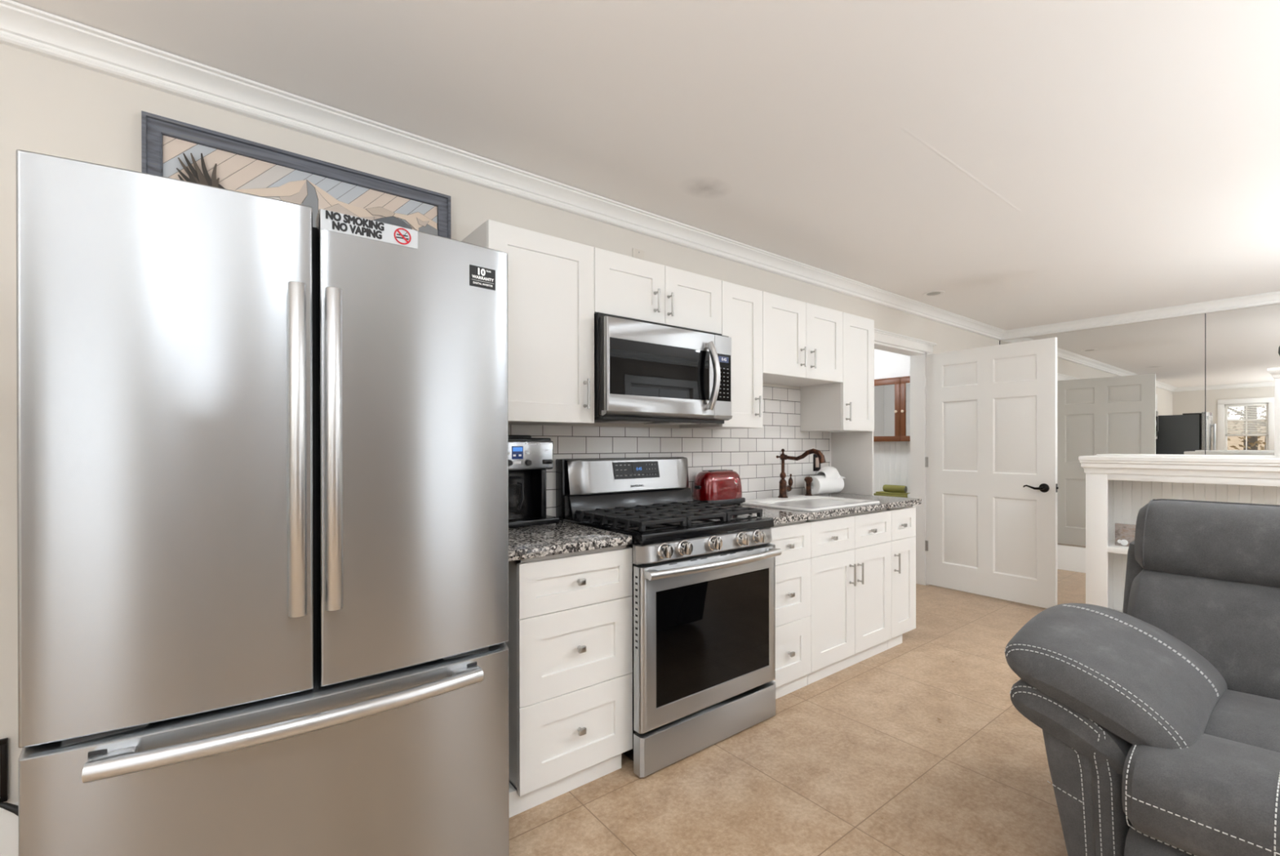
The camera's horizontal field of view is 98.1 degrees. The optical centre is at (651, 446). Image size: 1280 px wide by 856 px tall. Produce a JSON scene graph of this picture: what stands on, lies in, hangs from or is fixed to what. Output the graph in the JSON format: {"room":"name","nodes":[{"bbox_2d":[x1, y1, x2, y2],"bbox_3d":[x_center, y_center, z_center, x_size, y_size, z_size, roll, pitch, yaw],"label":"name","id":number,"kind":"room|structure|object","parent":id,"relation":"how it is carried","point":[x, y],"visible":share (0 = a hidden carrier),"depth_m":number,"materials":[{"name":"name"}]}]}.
{"room":"kitchen","nodes":[
{"label":"kitchen","id":0,"kind":"room"},
{"bbox_2d":[0,43,999,803],"bbox_3d":[0.021,0.012,3.086,9.415,2.445,0.130,0,0,-39],"label":"wall","id":1,"kind":"structure","parent":0,"point":[48,106],"depth_m":1.69,"materials":[{"name":"paint"}]},
{"bbox_2d":[0,737,8,801],"bbox_3d":[-1.907,0.899,1.459,0.287,0.173,0.014,0,0,-39],"label":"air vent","id":2,"kind":"object","parent":1,"relation":"in","point":[3,741],"visible":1,"depth_m":1.54,"materials":[{"name":"black metal"}]},
{"bbox_2d":[0,801,18,855],"bbox_3d":[-2.284,1.122,1.157,3.400,0.240,0.018,0,0,-39],"label":"baseboard","id":3,"kind":"structure","parent":1,"relation":"attached to","point":[9,820],"depth_m":1.54,"materials":[{"name":"white paint"}]},
{"bbox_2d":[141,111,450,238],"bbox_3d":[-1.202,-0.782,2.003,0.939,0.491,0.033,0,0,-39],"label":"framed picture","id":4,"kind":"object","parent":1,"relation":"attached to","point":[172,148],"visible":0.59,"depth_m":1.94,"materials":[{"name":"grey wood"}]},
{"bbox_2d":[0,0,1005,340],"bbox_3d":[0.087,-1.167,2.998,9.415,0.082,0.089,0,0,-39],"label":"crown molding","id":5,"kind":"structure","parent":1,"relation":"attached to","point":[22,27],"depth_m":2.07,"materials":[{"name":"white paint"}]},
{"bbox_2d":[461,219,594,425],"bbox_3d":[-0.518,-0.474,2.335,0.468,0.752,0.369,0,0,-39],"label":"upper cabinet","id":6,"kind":"object","parent":1,"relation":"attached to","point":[551,278],"visible":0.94,"depth_m":2.23,"materials":[{"name":"white wood"}]},
{"bbox_2d":[632,248,644,259],"bbox_3d":[-0.068,-0.976,2.926,0.076,0.122,0.007,0,0,-39],"label":"wall plate","id":7,"kind":"object","parent":1,"relation":"attached to","point":[637,253],"visible":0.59,"depth_m":2.92,"materials":[{"name":"beige paint"}]},
{"bbox_2d":[594,247,721,333],"bbox_3d":[-0.033,-0.713,2.722,0.772,0.277,0.369,0,0,-39],"label":"upper cabinet","id":8,"kind":"object","parent":1,"relation":"attached to","point":[625,286],"visible":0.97,"depth_m":2.56,"materials":[{"name":"white wood"}]},
{"bbox_2d":[594,312,732,424],"bbox_3d":[0.004,-0.341,2.668,0.754,0.458,0.482,0,0,-39],"label":"microwave","id":9,"kind":"object","parent":8,"relation":"attached to","point":[648,372],"visible":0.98,"depth_m":2.48,"materials":[{"name":"silver metal"}]},
{"bbox_2d":[508,386,830,516],"bbox_3d":[0.170,-0.004,3.116,2.846,0.760,0.008,0,0,-39],"label":"backsplash","id":10,"kind":"structure","parent":1,"relation":"attached to","point":[751,452],"depth_m":3.34,"materials":[{"name":"tile"}]},
{"bbox_2d":[813,453,820,471],"bbox_3d":[1.162,0.112,3.898,0.084,0.120,0.006,0,0,-39],"label":"wall outlet","id":11,"kind":"object","parent":10,"relation":"attached to","point":[816,466],"visible":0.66,"depth_m":3.89,"materials":[{"name":"black"}]},
{"bbox_2d":[815,457,818,466],"bbox_3d":[1.164,0.112,3.896,0.040,0.068,0.002,0,0,-39],"label":"socket","id":12,"kind":"object","parent":11,"relation":"attached to","point":[816,458],"depth_m":3.89,"materials":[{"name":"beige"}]},
{"bbox_2d":[679,280,762,429],"bbox_3d":[0.395,-0.477,3.062,0.318,0.752,0.369,0,0,-39],"label":"upper cabinet","id":13,"kind":"object","parent":1,"relation":"attached to","point":[741,305],"visible":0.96,"depth_m":2.96,"materials":[{"name":"white wood"}]},
{"bbox_2d":[762,290,843,386],"bbox_3d":[0.823,-0.630,3.402,0.774,0.448,0.369,0,0,-39],"label":"upper cabinet","id":14,"kind":"object","parent":1,"relation":"attached to","point":[802,342],"visible":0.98,"depth_m":3.27,"materials":[{"name":"white wood"}]},
{"bbox_2d":[830,431,831,466],"bbox_3d":[1.288,0.114,4.004,0.010,0.435,0.011,0,0,-39],"label":"trim","id":15,"kind":"structure","parent":1,"relation":"attached to","point":[830,432],"depth_m":4.00,"materials":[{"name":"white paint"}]},
{"bbox_2d":[800,311,874,431],"bbox_3d":[1.272,-0.480,3.761,0.372,0.752,0.369,0,0,-39],"label":"upper cabinet","id":16,"kind":"object","parent":1,"relation":"attached to","point":[848,405],"visible":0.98,"depth_m":3.65,"materials":[{"name":"white wood"}]},
{"bbox_2d":[874,328,937,584],"bbox_3d":[2.054,0.154,4.679,1.160,2.149,0.170,0,0,-39],"label":"door frame","id":17,"kind":"structure","parent":1,"relation":"attached to","point":[891,341],"depth_m":4.93,"materials":[{"name":"white paint"}]},
{"bbox_2d":[924,337,1058,608],"bbox_3d":[2.716,0.202,4.518,0.161,2.027,0.994,0,0,-39],"label":"door","id":18,"kind":"structure","parent":1,"relation":"in","point":[991,456],"depth_m":4.47,"materials":[{"name":"white paint"}]},
{"bbox_2d":[10,0,1279,330],"bbox_3d":[0.822,-1.259,2.074,9.715,0.101,6.450,0,0,-39],"label":"ceiling","id":19,"kind":"structure","parent":0,"point":[1028,163],"depth_m":2.02,"materials":[{"name":"paint"}]},
{"bbox_2d":[921,290,945,296],"bbox_3d":[2.242,-1.213,4.413,0.166,0.006,0.166,0,0,-39],"label":"recessed light","id":20,"kind":"object","parent":19,"relation":"in","point":[933,293],"visible":1,"depth_m":4.40,"materials":[{"name":"paint"}]},
{"bbox_2d":[509,568,1085,855],"bbox_3d":[0.826,1.295,2.079,9.715,0.120,6.450,0,0,-39],"label":"floor","id":21,"kind":"structure","parent":0,"point":[920,745],"depth_m":2.08,"materials":[{"name":"tile"}]},
{"bbox_2d":[0,801,18,816],"bbox_3d":[-1.715,1.107,1.579,0.211,0.265,0.030,0,0,-39],"label":"power cord","id":22,"kind":"object","parent":21,"relation":"on","point":[12,807],"visible":0.29,"depth_m":1.53,"materials":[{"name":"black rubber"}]},
{"bbox_2d":[15,149,509,855],"bbox_3d":[-0.982,0.355,1.559,0.911,1.768,0.951,0,0,-36],"label":"refrigerator","id":23,"kind":"object","parent":21,"relation":"on","point":[262,451],"visible":1,"depth_m":1.16,"materials":[{"name":"grey metal"}]},
{"bbox_2d":[505,544,632,817],"bbox_3d":[-0.457,0.804,2.203,0.523,0.864,0.633,0,0,-39],"label":"base cabinet","id":24,"kind":"object","parent":21,"relation":"on","point":[570,642],"visible":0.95,"depth_m":1.96,"materials":[{"name":"white wood"}]},
{"bbox_2d":[508,520,631,560],"bbox_3d":[-0.478,0.355,2.190,0.527,0.033,0.639,0,0,-39],"label":"countertop","id":25,"kind":"structure","parent":24,"relation":"on","point":[562,537],"depth_m":2.04,"materials":[{"name":"stone"}]},
{"bbox_2d":[508,435,559,528],"bbox_3d":[-0.560,0.144,2.414,0.279,0.386,0.175,0,0,-39],"label":"coffee maker","id":26,"kind":"object","parent":25,"relation":"on","point":[530,458],"visible":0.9,"depth_m":2.38,"materials":[{"name":"black plastic"}]},
{"bbox_2d":[555,456,782,777],"bbox_3d":[0.076,0.646,2.541,0.784,1.177,0.768,0,0,-39],"label":"range","id":27,"kind":"object","parent":21,"relation":"on","point":[704,595],"visible":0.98,"depth_m":2.30,"materials":[{"name":"silver metal"}]},
{"bbox_2d":[562,514,773,545],"bbox_3d":[0.060,0.349,2.573,0.768,0.044,0.661,0,0,-39],"label":"cooktop","id":28,"kind":"object","parent":27,"relation":"in","point":[697,531],"depth_m":2.31,"materials":[{"name":"black metal"}]},
{"bbox_2d":[769,520,811,698],"bbox_3d":[0.493,0.801,2.959,0.374,0.864,0.633,0,0,-39],"label":"base cabinet","id":29,"kind":"object","parent":21,"relation":"on","point":[793,566],"visible":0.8,"depth_m":2.76,"materials":[{"name":"white wood"}]},
{"bbox_2d":[807,508,891,684],"bbox_3d":[0.958,0.800,3.324,0.802,0.864,0.642,0,0,-39],"label":"base cabinet","id":30,"kind":"object","parent":21,"relation":"on","point":[851,553],"visible":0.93,"depth_m":3.07,"materials":[{"name":"white wood"}]},
{"bbox_2d":[729,492,921,524],"bbox_3d":[0.929,0.350,3.310,1.506,0.033,0.639,0,0,-39],"label":"countertop","id":31,"kind":"structure","parent":30,"relation":"on","point":[780,515],"depth_m":3.04,"materials":[{"name":"stone"}]},
{"bbox_2d":[693,469,745,504],"bbox_3d":[0.375,0.235,3.170,0.317,0.200,0.150,0,0,-39],"label":"toaster","id":32,"kind":"object","parent":31,"relation":"on","point":[724,486],"visible":0.88,"depth_m":3.10,"materials":[{"name":"red metal"}]},
{"bbox_2d":[776,448,826,497],"bbox_3d":[0.937,0.166,3.456,0.298,0.310,0.137,0,0,23],"label":"faucet","id":33,"kind":"object","parent":31,"relation":"on","point":[783,489],"visible":1,"depth_m":3.47,"materials":[{"name":"brown metal"}]},
{"bbox_2d":[740,494,879,511],"bbox_3d":[0.909,0.423,3.276,0.704,0.206,0.564,0,0,-39],"label":"sink","id":34,"kind":"object","parent":31,"relation":"in","point":[795,502],"visible":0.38,"depth_m":3.25,"materials":[{"name":"white ceramic"}]},
{"bbox_2d":[804,475,813,495],"bbox_3d":[1.028,0.258,3.632,0.056,0.124,0.055,0,0,-39],"label":"sprayer","id":35,"kind":"object","parent":34,"relation":"on","point":[808,480],"visible":1,"depth_m":3.62,"materials":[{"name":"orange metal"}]},
{"bbox_2d":[804,466,844,494],"bbox_3d":[1.181,0.226,3.761,0.311,0.184,0.124,0,0,-39],"label":"paper towel roll","id":36,"kind":"object","parent":31,"relation":"on","point":[828,479],"visible":0.91,"depth_m":3.71,"materials":[{"name":"white paper"}]},
{"bbox_2d":[831,431,873,495],"bbox_3d":[1.398,0.114,3.887,0.015,0.435,0.330,0,0,-39],"label":"end panel","id":37,"kind":"object","parent":31,"relation":"on","point":[851,452],"visible":0.8,"depth_m":3.85,"materials":[{"name":"white wood"}]},
{"bbox_2d":[887,505,915,648],"bbox_3d":[1.391,0.798,3.669,0.302,0.864,0.642,0,0,-39],"label":"base cabinet","id":38,"kind":"object","parent":21,"relation":"on","point":[903,540],"visible":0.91,"depth_m":3.45,"materials":[{"name":"white wood"}]},
{"bbox_2d":[1004,498,1279,855],"bbox_3d":[1.776,0.702,1.378,1.210,1.027,1.306,0,0,-39],"label":"sofa","id":39,"kind":"object","parent":21,"relation":"on","point":[1158,717],"visible":1,"depth_m":1.49,"materials":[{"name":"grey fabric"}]},
{"bbox_2d":[1121,688,1279,855],"bbox_3d":[1.621,0.802,1.254,0.808,0.217,0.722,0,0,-39],"label":"seat cushion","id":40,"kind":"object","parent":39,"relation":"on","point":[1211,786],"depth_m":1.24,"materials":[{"name":"grey fabric"}]},
{"bbox_2d":[1126,568,1279,699],"bbox_3d":[2.007,0.600,1.561,0.342,0.370,1.006,0,0,-39],"label":"cushion","id":41,"kind":"object","parent":39,"relation":"on","point":[1231,620],"depth_m":1.71,"materials":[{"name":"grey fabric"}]},
{"bbox_2d":[1078,453,1279,612],"bbox_3d":[3.668,0.640,3.003,0.395,1.176,2.116,0,0,-39],"label":"bookcase","id":42,"kind":"object","parent":21,"relation":"on","point":[1117,486],"visible":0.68,"depth_m":3.59,"materials":[{"name":"white paint"}]},
{"bbox_2d":[1115,522,1135,546],"bbox_3d":[3.123,0.578,3.597,0.026,0.144,0.184,0,0,-39],"label":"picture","id":43,"kind":"object","parent":42,"relation":"on","point":[1124,532],"visible":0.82,"depth_m":3.62,"materials":[{"name":"white"}]},
{"bbox_2d":[1266,367,1279,455],"bbox_3d":[3.516,-0.189,3.034,0.192,0.480,0.192,0,0,-39],"label":"post","id":44,"kind":"object","parent":42,"relation":"on","point":[1275,372],"visible":1,"depth_m":3.04,"materials":[{"name":"white paint"}]},
{"bbox_3d":[2.368,0.869,5.588,0.655,0.711,0.560,0,0,-39],"label":"toilet","id":45,"kind":"object","parent":21,"relation":"on","visible":0},
{"bbox_2d":[873,490,910,497],"bbox_3d":[2.498,0.493,5.743,0.140,0.040,0.360,0,0,-39],"label":"folded towel","id":46,"kind":"object","parent":45,"relation":"on","point":[880,492],"visible":0.76,"depth_m":5.69,"materials":[{"name":"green fabric"}]},
{"bbox_2d":[882,484,906,492],"bbox_3d":[2.516,0.435,5.737,0.075,0.074,0.232,0,0,-39],"label":"rolled towel","id":47,"kind":"object","parent":46,"relation":"on","point":[895,488],"visible":1,"depth_m":5.71,"materials":[{"name":"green fabric"}]},
{"bbox_2d":[874,348,910,379],"bbox_3d":[1.418,0.005,5.477,2.500,2.445,1.870,0,0,-39],"label":"wall","id":48,"kind":"structure","parent":0,"point":[887,364],"depth_m":5.91,"materials":[{"name":"white paint"}]},
{"bbox_2d":[873,440,910,493],"bbox_3d":[2.352,0.570,6.138,0.018,1.310,1.800,0,0,-39],"label":"wainscot","id":49,"kind":"structure","parent":48,"relation":"attached to","point":[891,460],"depth_m":5.88,"materials":[{"name":"white paint"}]},
{"bbox_2d":[873,375,910,441],"bbox_3d":[2.587,-0.384,5.724,0.160,0.662,1.040,0,0,-39],"label":"medicine cabinet","id":50,"kind":"object","parent":48,"relation":"attached to","point":[891,395],"visible":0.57,"depth_m":5.76,"materials":[{"name":"brown wood"}]},
{"bbox_2d":[873,383,894,435],"bbox_3d":[2.402,-0.376,5.897,0.012,0.537,0.392,0,0,-39],"label":"mirror","id":51,"kind":"object","parent":50,"relation":"attached to","point":[884,393],"depth_m":5.83,"materials":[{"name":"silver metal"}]},
{"bbox_2d":[906,382,910,435],"bbox_3d":[2.715,-0.376,5.505,0.012,0.537,0.392,0,0,-39],"label":"mirror","id":52,"kind":"object","parent":50,"relation":"attached to","point":[908,384],"depth_m":5.63,"materials":[{"name":"mirror"}]},
{"bbox_2d":[1002,302,1279,547],"bbox_3d":[5.090,0.002,4.374,0.120,2.445,4.430,0,0,-39],"label":"wall","id":53,"kind":"structure","parent":0,"point":[1277,303],"depth_m":5.09,"materials":[{"name":"paint"}]},
{"bbox_2d":[1057,544,1085,573],"bbox_3d":[5.078,1.104,4.282,0.018,0.240,4.300,0,0,-39],"label":"baseboard","id":54,"kind":"structure","parent":53,"relation":"attached to","point":[1068,557],"depth_m":5.46,"materials":[{"name":"white paint"}]},
{"bbox_2d":[1000,313,1204,546],"bbox_3d":[4.233,-0.077,5.348,0.006,2.111,1.570,0,0,-39],"label":"wall mirror","id":55,"kind":"object","parent":53,"relation":"attached to","point":[1135,388],"visible":0.57,"depth_m":5.14,"materials":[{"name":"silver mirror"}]},
{"bbox_2d":[1000,290,1279,340],"bbox_3d":[5.046,-1.177,4.255,0.089,0.082,4.300,0,0,-39],"label":"crown molding","id":56,"kind":"structure","parent":53,"relation":"attached to","point":[1273,297],"depth_m":4.97,"materials":[{"name":"white paint"}]},
{"bbox_2d":[1204,313,1205,454],"bbox_3d":[4.722,-0.077,4.732,0.009,2.111,0.005,0,0,-39],"label":"trim","id":57,"kind":"structure","parent":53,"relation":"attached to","point":[1205,313],"depth_m":4.73,"materials":[{"name":"black plastic"}]},
{"bbox_2d":[1205,303,1279,454],"bbox_3d":[5.229,-0.076,4.097,0.006,2.111,1.622,0,0,-39],"label":"wall mirror","id":58,"kind":"object","parent":53,"relation":"attached to","point":[1242,344],"visible":0.6,"depth_m":4.56,"materials":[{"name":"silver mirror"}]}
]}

